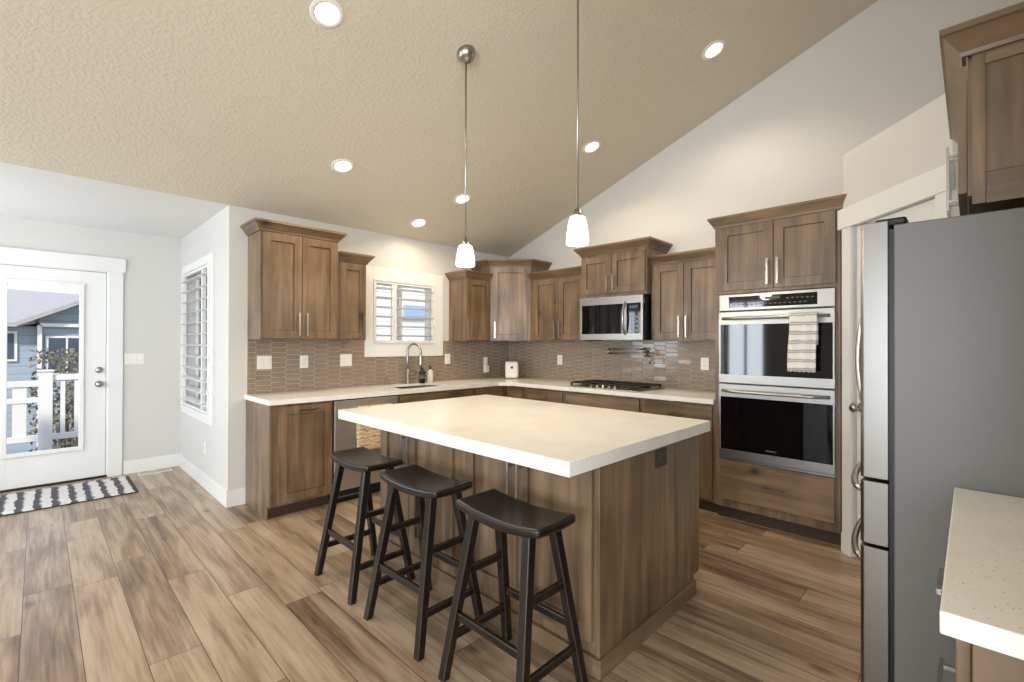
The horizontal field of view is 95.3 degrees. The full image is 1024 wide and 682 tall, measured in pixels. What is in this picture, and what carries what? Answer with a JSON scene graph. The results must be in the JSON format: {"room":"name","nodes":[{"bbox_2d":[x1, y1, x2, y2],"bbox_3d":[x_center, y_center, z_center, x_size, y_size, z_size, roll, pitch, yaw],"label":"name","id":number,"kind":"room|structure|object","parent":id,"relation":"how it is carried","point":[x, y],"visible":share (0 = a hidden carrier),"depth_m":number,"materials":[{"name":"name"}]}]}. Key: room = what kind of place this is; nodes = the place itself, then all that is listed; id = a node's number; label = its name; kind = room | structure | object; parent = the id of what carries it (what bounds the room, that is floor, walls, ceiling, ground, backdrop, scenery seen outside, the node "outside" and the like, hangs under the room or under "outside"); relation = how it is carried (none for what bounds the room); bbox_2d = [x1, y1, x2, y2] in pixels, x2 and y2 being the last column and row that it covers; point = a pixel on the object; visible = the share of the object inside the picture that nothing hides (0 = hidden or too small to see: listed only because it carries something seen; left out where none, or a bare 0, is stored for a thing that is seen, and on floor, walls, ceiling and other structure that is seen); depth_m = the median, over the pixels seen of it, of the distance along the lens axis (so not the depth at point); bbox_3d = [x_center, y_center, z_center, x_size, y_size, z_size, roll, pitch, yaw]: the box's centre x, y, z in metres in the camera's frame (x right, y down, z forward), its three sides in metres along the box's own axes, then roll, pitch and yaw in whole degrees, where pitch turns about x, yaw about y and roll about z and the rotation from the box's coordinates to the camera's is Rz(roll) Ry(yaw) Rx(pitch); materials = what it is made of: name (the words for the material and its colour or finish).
{"room":"kitchen","nodes":[
{"label":"kitchen","id":0,"kind":"room"},
{"bbox_2d":[0,215,180,473],"bbox_3d":[-4.652,0.093,4.193,0.150,2.532,2.746,0,0,45],"label":"wall","id":1,"kind":"structure","parent":0,"point":[152,277],"depth_m":4.89,"materials":[{"name":"white paint"}]},
{"bbox_2d":[0,264,106,492],"bbox_3d":[-4.388,0.338,4.418,0.210,2.046,0.860,0,0,45],"label":"door","id":2,"kind":"structure","parent":1,"relation":"in","point":[85,461],"depth_m":4.53,"materials":[{"name":"white wood"}]},
{"bbox_2d":[0,247,125,476],"bbox_3d":[-4.402,0.261,4.429,0.174,2.200,1.115,0,0,45],"label":"trim","id":3,"kind":"structure","parent":1,"relation":"attached to","point":[114,268],"depth_m":4.69,"materials":[{"name":"white wood"}]},
{"bbox_2d":[124,353,144,364],"bbox_3d":[-3.909,0.186,4.832,0.010,0.116,0.165,0,0,45],"label":"light switch","id":4,"kind":"object","parent":1,"relation":"attached to","point":[129,358],"visible":1,"depth_m":4.83,"materials":[{"name":"white plastic"}]},
{"bbox_2d":[123,454,178,474],"bbox_3d":[-3.808,1.297,4.933,0.016,0.135,0.467,0,0,45],"label":"baseboard","id":5,"kind":"structure","parent":1,"relation":"attached to","point":[166,461],"depth_m":4.92,"materials":[{"name":"white wood"}]},
{"bbox_2d":[180,209,223,486],"bbox_3d":[-3.036,0.099,4.634,1.834,2.532,0.150,0,0,45],"label":"wall","id":6,"kind":"structure","parent":0,"point":[208,238],"depth_m":4.27,"materials":[{"name":"white paint"}]},
{"bbox_2d":[181,252,214,425],"bbox_3d":[-3.043,-0.015,4.620,1.250,1.543,0.160,0,0,45],"label":"window","id":7,"kind":"structure","parent":6,"relation":"in","point":[209,420],"depth_m":4.34,"materials":[{"name":"white wood"}]},
{"bbox_2d":[179,262,209,415],"bbox_3d":[-3.094,-0.015,4.568,1.100,1.383,0.094,0,0,45],"label":"plantation shutter","id":8,"kind":"object","parent":7,"relation":"attached to","point":[203,402],"visible":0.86,"depth_m":4.42,"materials":[{"name":"white wood"}]},
{"bbox_2d":[179,453,226,506],"bbox_3d":[-2.989,1.297,4.465,1.834,0.135,0.016,0,0,45],"label":"baseboard","id":9,"kind":"structure","parent":6,"relation":"attached to","point":[216,490],"depth_m":4.33,"materials":[{"name":"white"}]},
{"bbox_2d":[204,441,206,454],"bbox_3d":[-2.849,0.994,4.331,0.075,0.116,0.009,0,0,45],"label":"wall outlet","id":10,"kind":"object","parent":6,"relation":"attached to","point":[205,443],"visible":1,"depth_m":4.32,"materials":[{"name":"white plastic"}]},
{"bbox_2d":[223,205,508,490],"bbox_3d":[-1.185,0.106,5.099,0.150,2.532,3.411,0,0,45],"label":"wall","id":11,"kind":"structure","parent":0,"point":[389,251],"depth_m":3.92,"materials":[{"name":"white paint"}]},
{"bbox_2d":[226,488,245,507],"bbox_3d":[-2.287,1.296,3.863,0.016,0.135,0.143,0,0,45],"label":"baseboard","id":12,"kind":"structure","parent":11,"relation":"attached to","point":[235,497],"depth_m":3.86,"materials":[{"name":"white"}]},
{"bbox_2d":[240,217,346,339],"bbox_3d":[-1.871,-0.487,4.028,0.378,0.951,0.753,0,0,45],"label":"upper cabinet","id":13,"kind":"object","parent":11,"relation":"attached to","point":[293,268],"visible":1,"depth_m":3.88,"materials":[{"name":"brown wood"}]},
{"bbox_2d":[337,251,374,339],"bbox_3d":[-1.531,-0.402,4.373,0.378,0.786,0.329,0,0,45],"label":"upper cabinet","id":14,"kind":"object","parent":11,"relation":"attached to","point":[351,266],"visible":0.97,"depth_m":4.25,"materials":[{"name":"brown wood"}]},
{"bbox_2d":[247,339,508,393],"bbox_3d":[-1.135,0.225,5.033,0.012,0.460,3.110,0,0,45],"label":"tile backsplash","id":15,"kind":"structure","parent":11,"relation":"attached to","point":[324,370],"depth_m":4.57,"materials":[{"name":"beige tile"}]},
{"bbox_2d":[257,356,271,368],"bbox_3d":[-2.129,0.185,4.012,0.010,0.116,0.118,0,0,45],"label":"light switch","id":16,"kind":"object","parent":15,"relation":"attached to","point":[263,362],"visible":1,"depth_m":4.01,"materials":[{"name":"white plastic"}]},
{"bbox_2d":[300,355,307,367],"bbox_3d":[-1.894,0.189,4.251,0.009,0.116,0.075,0,0,45],"label":"wall outlet","id":17,"kind":"object","parent":15,"relation":"attached to","point":[303,358],"visible":1,"depth_m":4.25,"materials":[{"name":"white plastic"}]},
{"bbox_2d":[340,354,351,365],"bbox_3d":[-1.613,0.186,4.536,0.010,0.116,0.118,0,0,45],"label":"wall outlet","id":18,"kind":"object","parent":15,"relation":"attached to","point":[345,359],"visible":1,"depth_m":4.53,"materials":[{"name":"white plastic"}]},
{"bbox_2d":[445,354,449,363],"bbox_3d":[-0.747,0.207,5.416,0.009,0.116,0.075,0,0,45],"label":"wall outlet","id":19,"kind":"object","parent":15,"relation":"attached to","point":[447,356],"visible":1,"depth_m":5.41,"materials":[{"name":"white plastic"}]},
{"bbox_2d":[483,357,488,372],"bbox_3d":[-0.321,0.295,5.802,0.056,0.195,0.070,0,0,45],"label":"plug","id":20,"kind":"object","parent":15,"relation":"attached to","point":[485,367],"visible":1,"depth_m":5.79,"materials":[{"name":"white plastic"}]},
{"bbox_2d":[364,266,442,356],"bbox_3d":[-1.189,-0.294,5.075,0.160,0.920,0.970,0,0,45],"label":"window","id":21,"kind":"structure","parent":11,"relation":"in","point":[371,349],"depth_m":5.04,"materials":[{"name":"white"}]},
{"bbox_2d":[373,279,435,343],"bbox_3d":[-1.151,-0.300,5.024,0.094,0.658,0.770,0,0,45],"label":"plantation shutter","id":22,"kind":"object","parent":21,"relation":"attached to","point":[394,289],"visible":1,"depth_m":4.95,"materials":[{"name":"white wood"}]},
{"bbox_2d":[445,269,492,340],"bbox_3d":[-0.500,-0.395,5.419,0.378,0.786,0.411,0,0,45],"label":"upper cabinet","id":23,"kind":"object","parent":11,"relation":"attached to","point":[469,290],"visible":1,"depth_m":5.33,"materials":[{"name":"brown wood"}]},
{"bbox_2d":[0,466,860,681],"bbox_3d":[-0.813,1.413,0.620,10.332,0.120,9.257,0,0,45],"label":"floor","id":24,"kind":"structure","parent":0,"point":[164,581],"depth_m":2.40,"materials":[{"name":"brown wood"}]},
{"bbox_2d":[0,476,138,516],"bbox_3d":[-4.240,1.351,3.809,0.700,0.013,1.790,0,0,45],"label":"runner rug","id":25,"kind":"object","parent":24,"relation":"on","point":[21,502],"visible":1,"depth_m":4.09,"materials":[{"name":"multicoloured fabric"}]},
{"bbox_2d":[138,469,171,475],"bbox_3d":[-3.705,1.361,4.843,0.080,0.006,0.275,0,0,45],"label":"floor vent","id":26,"kind":"object","parent":24,"relation":"in","point":[165,470],"visible":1,"depth_m":4.83,"materials":[{"name":"white plastic"}]},
{"bbox_2d":[245,400,332,519],"bbox_3d":[-1.840,0.927,3.867,0.628,0.876,0.487,0,0,45],"label":"base cabinet","id":27,"kind":"object","parent":24,"relation":"on","point":[289,446],"visible":0.94,"depth_m":3.67,"materials":[{"name":"brown wood"}]},
{"bbox_2d":[244,376,714,405],"bbox_3d":[-0.107,0.473,4.010,2.913,0.038,3.144,0,0,45],"label":"countertop","id":28,"kind":"structure","parent":27,"relation":"on","point":[672,394],"depth_m":4.25,"materials":[{"name":"stone"}]},
{"bbox_2d":[405,343,422,383],"bbox_3d":[-1.032,0.237,4.934,0.210,0.437,0.133,0,0,45],"label":"kitchen faucet","id":29,"kind":"object","parent":28,"relation":"on","point":[411,344],"visible":1,"depth_m":4.94,"materials":[{"name":"silver metal"}]},
{"bbox_2d":[393,385,435,388],"bbox_3d":[-0.973,0.574,4.758,0.368,0.195,0.578,0,0,45],"label":"sink","id":30,"kind":"object","parent":28,"relation":"in","point":[420,385],"visible":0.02,"depth_m":4.95,"materials":[{"name":"silver metal"}]},
{"bbox_2d":[419,367,424,382],"bbox_3d":[-0.971,0.359,5.045,0.067,0.195,0.067,0,0,45],"label":"pump bottle","id":31,"kind":"object","parent":28,"relation":"on","point":[422,372],"visible":0.81,"depth_m":5.02,"materials":[{"name":"black plastic"}]},
{"bbox_2d":[427,365,432,382],"bbox_3d":[-0.897,0.360,5.120,0.067,0.195,0.067,0,0,45],"label":"pump bottle","id":32,"kind":"object","parent":28,"relation":"on","point":[430,372],"visible":1,"depth_m":5.09,"materials":[{"name":"beige plastic"}]},
{"bbox_2d":[505,361,518,378],"bbox_3d":[-0.002,0.355,5.713,0.164,0.215,0.092,0,0,0],"label":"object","id":33,"kind":"object","parent":28,"relation":"on","point":[511,367],"visible":1,"depth_m":5.67,"materials":[{"name":"white plastic"}]},
{"bbox_2d":[567,379,663,391],"bbox_3d":[1.018,0.436,4.630,0.810,0.046,0.480,0,0,45],"label":"gas cooktop","id":34,"kind":"object","parent":28,"relation":"in","point":[598,384],"visible":1,"depth_m":4.53,"materials":[{"name":"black metal"}]},
{"bbox_2d":[328,395,397,502],"bbox_3d":[-1.443,0.931,4.248,0.620,0.874,0.605,0,0,45],"label":"dishwasher","id":35,"kind":"object","parent":24,"relation":"on","point":[343,431],"visible":0.33,"depth_m":3.95,"materials":[{"name":"silver metal"}]},
{"bbox_2d":[356,403,390,448],"bbox_3d":[-1.202,0.749,4.062,0.043,0.382,0.333,0,0,45],"label":"dish towel","id":36,"kind":"object","parent":35,"relation":"hanging from","point":[368,437],"visible":0.33,"depth_m":4.01,"materials":[{"name":"beige fabric"}]},
{"bbox_2d":[314,446,414,605],"bbox_3d":[-0.852,1.011,2.696,0.394,0.702,0.470,0,0,-45],"label":"bar stool","id":37,"kind":"object","parent":24,"relation":"on","point":[363,460],"visible":0.95,"depth_m":2.65,"materials":[{"name":"black paint"}]},
{"bbox_2d":[363,464,483,661],"bbox_3d":[-0.428,1.010,2.274,0.470,0.702,0.394,0,0,43],"label":"bar stool","id":38,"kind":"object","parent":24,"relation":"on","point":[415,480],"visible":0.95,"depth_m":2.22,"materials":[{"name":"black paint"}]},
{"bbox_2d":[398,388,472,403],"bbox_3d":[-0.915,0.934,4.801,0.620,0.876,0.919,0,0,45],"label":"base cabinet","id":39,"kind":"object","parent":24,"relation":"on","point":[435,395],"visible":0.02,"depth_m":4.57,"materials":[{"name":"brown wood"}]},
{"bbox_2d":[473,386,505,396],"bbox_3d":[-0.418,0.937,5.303,0.618,0.876,0.495,0,0,45],"label":"base cabinet","id":40,"kind":"object","parent":24,"relation":"on","point":[492,390],"visible":0.09,"depth_m":5.11,"materials":[{"name":"brown wood"}]},
{"bbox_2d":[438,488,587,681],"bbox_3d":[0.003,1.010,1.857,0.470,0.702,0.394,0,0,45],"label":"bar stool","id":41,"kind":"object","parent":24,"relation":"on","point":[493,508],"visible":1,"depth_m":1.81,"materials":[{"name":"black paint"}]},
{"bbox_2d":[507,386,524,398],"bbox_3d":[0.213,0.939,5.386,0.278,0.876,0.618,0,0,45],"label":"base cabinet","id":42,"kind":"object","parent":24,"relation":"on","point":[512,391],"visible":0.05,"depth_m":5.18,"materials":[{"name":"brown wood"}]},
{"bbox_2d":[378,430,698,680],"bbox_3d":[0.084,0.936,2.833,1.742,0.858,1.081,0,0,45],"label":"kitchen island","id":43,"kind":"object","parent":24,"relation":"on","point":[631,546],"visible":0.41,"depth_m":2.16,"materials":[{"name":"brown wood"}]},
{"bbox_2d":[338,394,709,476],"bbox_3d":[-0.004,0.478,2.836,1.882,0.058,1.302,0,0,45],"label":"island countertop","id":44,"kind":"structure","parent":43,"relation":"on","point":[567,440],"depth_m":2.42,"materials":[{"name":"stone"}]},
{"bbox_2d":[655,447,666,468],"bbox_3d":[0.723,0.564,2.253,0.009,0.084,0.112,0,0,45],"label":"wall outlet","id":45,"kind":"object","parent":43,"relation":"attached to","point":[660,455],"visible":1,"depth_m":2.25,"materials":[{"name":"black plastic"}]},
{"bbox_2d":[658,451,660,465],"bbox_3d":[0.705,0.564,2.231,0.003,0.068,0.034,0,0,45],"label":"socket","id":46,"kind":"object","parent":45,"relation":"attached to","point":[659,452],"depth_m":2.23,"materials":[{"name":"black plastic"}]},
{"bbox_2d":[663,449,666,463],"bbox_3d":[0.744,0.564,2.271,0.003,0.068,0.034,0,0,45],"label":"socket","id":47,"kind":"object","parent":45,"relation":"attached to","point":[664,450],"depth_m":2.27,"materials":[{"name":"black plastic"}]},
{"bbox_2d":[525,387,564,403],"bbox_3d":[0.512,0.939,5.091,0.558,0.876,0.618,0,0,45],"label":"base cabinet","id":48,"kind":"object","parent":24,"relation":"on","point":[548,395],"visible":0.07,"depth_m":4.87,"materials":[{"name":"brown wood"}]},
{"bbox_2d":[565,391,642,412],"bbox_3d":[1.018,0.938,4.593,0.858,0.876,0.618,0,0,45],"label":"base cabinet","id":49,"kind":"object","parent":24,"relation":"on","point":[633,404],"visible":0.13,"depth_m":4.37,"materials":[{"name":"brown wood"}]},
{"bbox_2d":[642,398,717,512],"bbox_3d":[1.551,0.937,4.068,0.634,0.876,0.618,0,0,45],"label":"base cabinet","id":50,"kind":"object","parent":24,"relation":"on","point":[701,411],"visible":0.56,"depth_m":3.73,"materials":[{"name":"brown wood"}]},
{"bbox_2d":[707,194,846,545],"bbox_3d":[2.083,0.210,3.571,0.902,2.328,0.696,0,0,45],"label":"tall cabinet","id":51,"kind":"object","parent":24,"relation":"on","point":[794,246],"visible":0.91,"depth_m":3.31,"materials":[{"name":"brown wood"}]},
{"bbox_2d":[719,288,835,477],"bbox_3d":[2.047,0.277,3.525,0.750,1.257,0.656,0,0,45],"label":"double wall oven","id":52,"kind":"object","parent":51,"relation":"in","point":[771,415],"visible":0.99,"depth_m":3.33,"materials":[{"name":"silver metal"}]},
{"bbox_2d":[787,312,817,372],"bbox_3d":[1.966,0.009,3.157,0.175,0.406,0.043,0,0,45],"label":"dish towel","id":53,"kind":"object","parent":52,"relation":"hanging from","point":[803,326],"visible":1,"depth_m":3.14,"materials":[{"name":"white fabric"}]},
{"bbox_2d":[851,207,1023,681],"bbox_3d":[1.764,0.478,1.665,0.865,1.772,0.908,0,0,45],"label":"refrigerator","id":54,"kind":"object","parent":24,"relation":"on","point":[939,348],"visible":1,"depth_m":1.47,"materials":[{"name":"grey metal"}]},
{"bbox_2d":[936,567,1023,681],"bbox_3d":[1.230,0.920,0.889,0.618,0.877,0.907,0,0,45],"label":"base cabinet","id":55,"kind":"object","parent":24,"relation":"on","point":[973,663],"visible":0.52,"depth_m":0.74,"materials":[{"name":"brown wood"}]},
{"bbox_2d":[939,487,1023,659],"bbox_3d":[1.245,0.462,0.878,0.617,0.038,0.929,0,0,45],"label":"countertop","id":56,"kind":"structure","parent":55,"relation":"on","point":[982,603],"depth_m":0.89,"materials":[{"name":"stone"}]},
{"bbox_2d":[0,0,877,256],"bbox_3d":[-0.857,-2.084,0.689,10.482,1.908,9.257,0,0,45],"label":"ceiling","id":57,"kind":"structure","parent":0,"point":[250,104],"depth_m":3.28,"materials":[{"name":"beige paint"}]},
{"bbox_2d":[309,0,343,28],"bbox_3d":[-1.014,-1.794,2.555,0.169,0.065,0.180,0,0,45],"label":"recessed light","id":58,"kind":"object","parent":57,"relation":"in","point":[324,13],"visible":1,"depth_m":2.55,"materials":[{"name":"white plastic"}]},
{"bbox_2d":[331,158,353,172],"bbox_3d":[-1.353,-1.398,3.729,0.169,0.065,0.180,0,0,45],"label":"recessed light","id":59,"kind":"object","parent":57,"relation":"in","point":[343,165],"visible":1,"depth_m":3.72,"materials":[{"name":"white plastic"}]},
{"bbox_2d":[410,218,426,227],"bbox_3d":[-0.963,-1.216,4.809,0.169,0.065,0.180,0,0,45],"label":"recessed light","id":60,"kind":"object","parent":57,"relation":"in","point":[419,222],"visible":1,"depth_m":4.80,"materials":[{"name":"white plastic"}]},
{"bbox_2d":[454,194,471,203],"bbox_3d":[-0.486,-1.397,4.590,0.169,0.065,0.180,0,0,45],"label":"recessed light","id":61,"kind":"object","parent":57,"relation":"in","point":[459,199],"visible":0.92,"depth_m":4.59,"materials":[{"name":"white plastic"}]},
{"bbox_2d":[456,45,475,266],"bbox_3d":[-0.298,-1.183,3.012,0.125,1.396,0.124,0,0,45],"label":"pendant light","id":62,"kind":"object","parent":57,"relation":"hanging from","point":[466,54],"visible":1,"depth_m":2.99,"materials":[{"name":"white glass"}]},
{"bbox_2d":[566,0,588,246],"bbox_3d":[0.359,-1.351,2.547,0.125,1.647,0.124,0,0,45],"label":"pendant light","id":63,"kind":"object","parent":57,"relation":"hanging from","point":[577,231],"visible":1,"depth_m":2.53,"materials":[{"name":"white glass"}]},
{"bbox_2d":[582,140,600,153],"bbox_3d":[0.735,-1.789,4.303,0.169,0.065,0.180,0,0,45],"label":"recessed light","id":64,"kind":"object","parent":57,"relation":"in","point":[592,146],"visible":1,"depth_m":4.30,"materials":[{"name":"white plastic"}]},
{"bbox_2d":[702,39,725,59],"bbox_3d":[1.524,-2.198,3.525,0.169,0.065,0.180,0,0,45],"label":"recessed light","id":65,"kind":"object","parent":57,"relation":"in","point":[715,48],"visible":1,"depth_m":3.52,"materials":[{"name":"white plastic"}]},
{"bbox_2d":[509,0,1023,390],"bbox_3d":[2.988,-0.780,3.283,8.648,4.310,0.150,0,0,45],"label":"wall","id":66,"kind":"structure","parent":0,"point":[785,140],"depth_m":3.87,"materials":[{"name":"white paint"}]},
{"bbox_2d":[471,259,551,340],"bbox_3d":[-0.023,-0.475,5.651,0.733,0.951,0.700,0,0,45],"label":"upper cabinet","id":67,"kind":"object","parent":66,"relation":"attached to","point":[510,284],"visible":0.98,"depth_m":5.46,"materials":[{"name":"brown wood"}]},
{"bbox_2d":[527,266,602,340],"bbox_3d":[0.589,-0.392,5.272,0.780,0.786,0.376,0,0,45],"label":"upper cabinet","id":68,"kind":"object","parent":66,"relation":"attached to","point":[555,294],"visible":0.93,"depth_m":5.15,"materials":[{"name":"brown wood"}]},
{"bbox_2d":[509,341,714,390],"bbox_3d":[0.997,0.231,5.123,2.901,0.460,0.012,0,0,45],"label":"tile backsplash","id":69,"kind":"structure","parent":66,"relation":"attached to","point":[674,364],"depth_m":4.97,"materials":[{"name":"beige tile"}]},
{"bbox_2d":[557,355,561,364],"bbox_3d":[0.567,0.224,5.535,0.075,0.116,0.009,0,0,45],"label":"wall outlet","id":70,"kind":"object","parent":69,"relation":"attached to","point":[559,357],"visible":1,"depth_m":5.53,"materials":[{"name":"white plastic"}]},
{"bbox_2d":[608,348,650,363],"bbox_3d":[1.241,0.151,4.818,0.138,0.157,0.560,0,0,-36],"label":"pot filler","id":71,"kind":"object","parent":69,"relation":"attached to","point":[645,350],"visible":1,"depth_m":4.73,"materials":[{"name":"silver metal"}]},
{"bbox_2d":[701,357,708,369],"bbox_3d":[1.789,0.211,4.331,0.075,0.116,0.009,0,0,45],"label":"wall outlet","id":72,"kind":"object","parent":69,"relation":"attached to","point":[704,361],"visible":1,"depth_m":4.33,"materials":[{"name":"white plastic"}]},
{"bbox_2d":[574,236,672,298],"bbox_3d":[1.107,-0.695,4.709,0.862,0.513,0.458,0,0,45],"label":"upper cabinet","id":73,"kind":"object","parent":66,"relation":"attached to","point":[621,268],"visible":0.97,"depth_m":4.52,"materials":[{"name":"brown wood"}]},
{"bbox_2d":[580,294,651,339],"bbox_3d":[1.078,-0.220,4.680,0.718,0.423,0.476,0,0,45],"label":"microwave","id":74,"kind":"object","parent":73,"relation":"attached to","point":[626,317],"visible":0.98,"depth_m":4.49,"materials":[{"name":"silver metal"}]},
{"bbox_2d":[648,247,714,340],"bbox_3d":[1.652,-0.394,4.225,0.705,0.786,0.376,0,0,45],"label":"upper cabinet","id":75,"kind":"object","parent":66,"relation":"attached to","point":[683,283],"visible":0.77,"depth_m":4.13,"materials":[{"name":"brown wood"}]},
{"bbox_2d":[843,94,951,556],"bbox_3d":[2.201,0.075,2.655,0.100,2.590,0.800,0,0,3],"label":"wall","id":76,"kind":"structure","parent":0,"point":[914,146],"depth_m":2.65,"materials":[{"name":"white paint"}]},
{"bbox_2d":[849,199,934,550],"bbox_3d":[2.155,0.317,2.648,0.110,2.090,0.620,0,0,3],"label":"door","id":77,"kind":"structure","parent":76,"relation":"in","point":[924,211],"depth_m":2.92,"materials":[{"name":"white"}]},
{"bbox_2d":[837,163,953,556],"bbox_3d":[2.139,0.255,2.662,0.024,2.230,0.830,0,0,3],"label":"trim","id":78,"kind":"structure","parent":76,"relation":"attached to","point":[932,183],"depth_m":2.96,"materials":[{"name":"white wood"}]},
{"bbox_2d":[952,140,959,216],"bbox_3d":[2.398,0.073,2.067,0.645,2.590,0.100,0,0,45],"label":"wall","id":79,"kind":"structure","parent":0,"point":[955,210],"depth_m":2.25,"materials":[{"name":"white paint"}]},
{"bbox_3d":[2.125,-0.751,1.567,0.630,4.232,3.507,0,0,45],"label":"wall","id":80,"kind":"structure","parent":0,"visible":0},
{"bbox_2d":[939,1,1023,215],"bbox_3d":[1.858,-0.669,1.526,0.643,0.525,0.985,0,0,45],"label":"upper cabinet","id":81,"kind":"object","parent":80,"relation":"attached to","point":[982,57],"visible":0.83,"depth_m":1.37,"materials":[{"name":"brown wood"}]},
{"label":"outside","id":82,"kind":"structure","parent":0,"visible":0},
{"bbox_3d":[-5.912,1.443,4.578,2.169,0.030,4.240,0,0,45],"label":"floor","id":83,"kind":"structure","parent":82,"visible":0},
{"bbox_2d":[7,369,78,450],"bbox_3d":[-6.249,0.896,5.475,0.154,1.070,3.440,0,0,45],"label":"deck railing","id":84,"kind":"object","parent":83,"relation":"on","point":[45,436],"visible":0.57,"depth_m":5.80,"materials":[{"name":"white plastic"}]},
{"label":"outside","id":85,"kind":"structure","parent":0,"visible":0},
{"bbox_3d":[-12.504,3.942,15.798,80.000,0.100,65.000,0,0,45],"label":"lawn","id":86,"kind":"structure","parent":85,"visible":0},
{"bbox_2d":[6,289,78,453],"bbox_3d":[-14.161,0.699,13.980,8.800,6.360,14.650,0,0,45],"label":"neighbor house","id":87,"kind":"structure","parent":86,"relation":"on","point":[36,320],"depth_m":11.23,"materials":[{"name":"blue"}]},
{"bbox_2d":[26,348,78,451],"bbox_3d":[-8.646,1.988,9.185,1.325,3.734,1.319,0,0,45],"label":"shrub","id":88,"kind":"object","parent":86,"relation":"on","point":[65,442],"visible":0.23,"depth_m":8.89,"materials":[{"name":"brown plant"}]},
{"bbox_2d":[376,285,424,339],"bbox_3d":[-3.181,-0.042,13.942,5.900,7.900,13.200,0,0,45],"label":"neighbor house","id":89,"kind":"structure","parent":86,"relation":"on","point":[385,293],"depth_m":10.97,"materials":[{"name":"white"}]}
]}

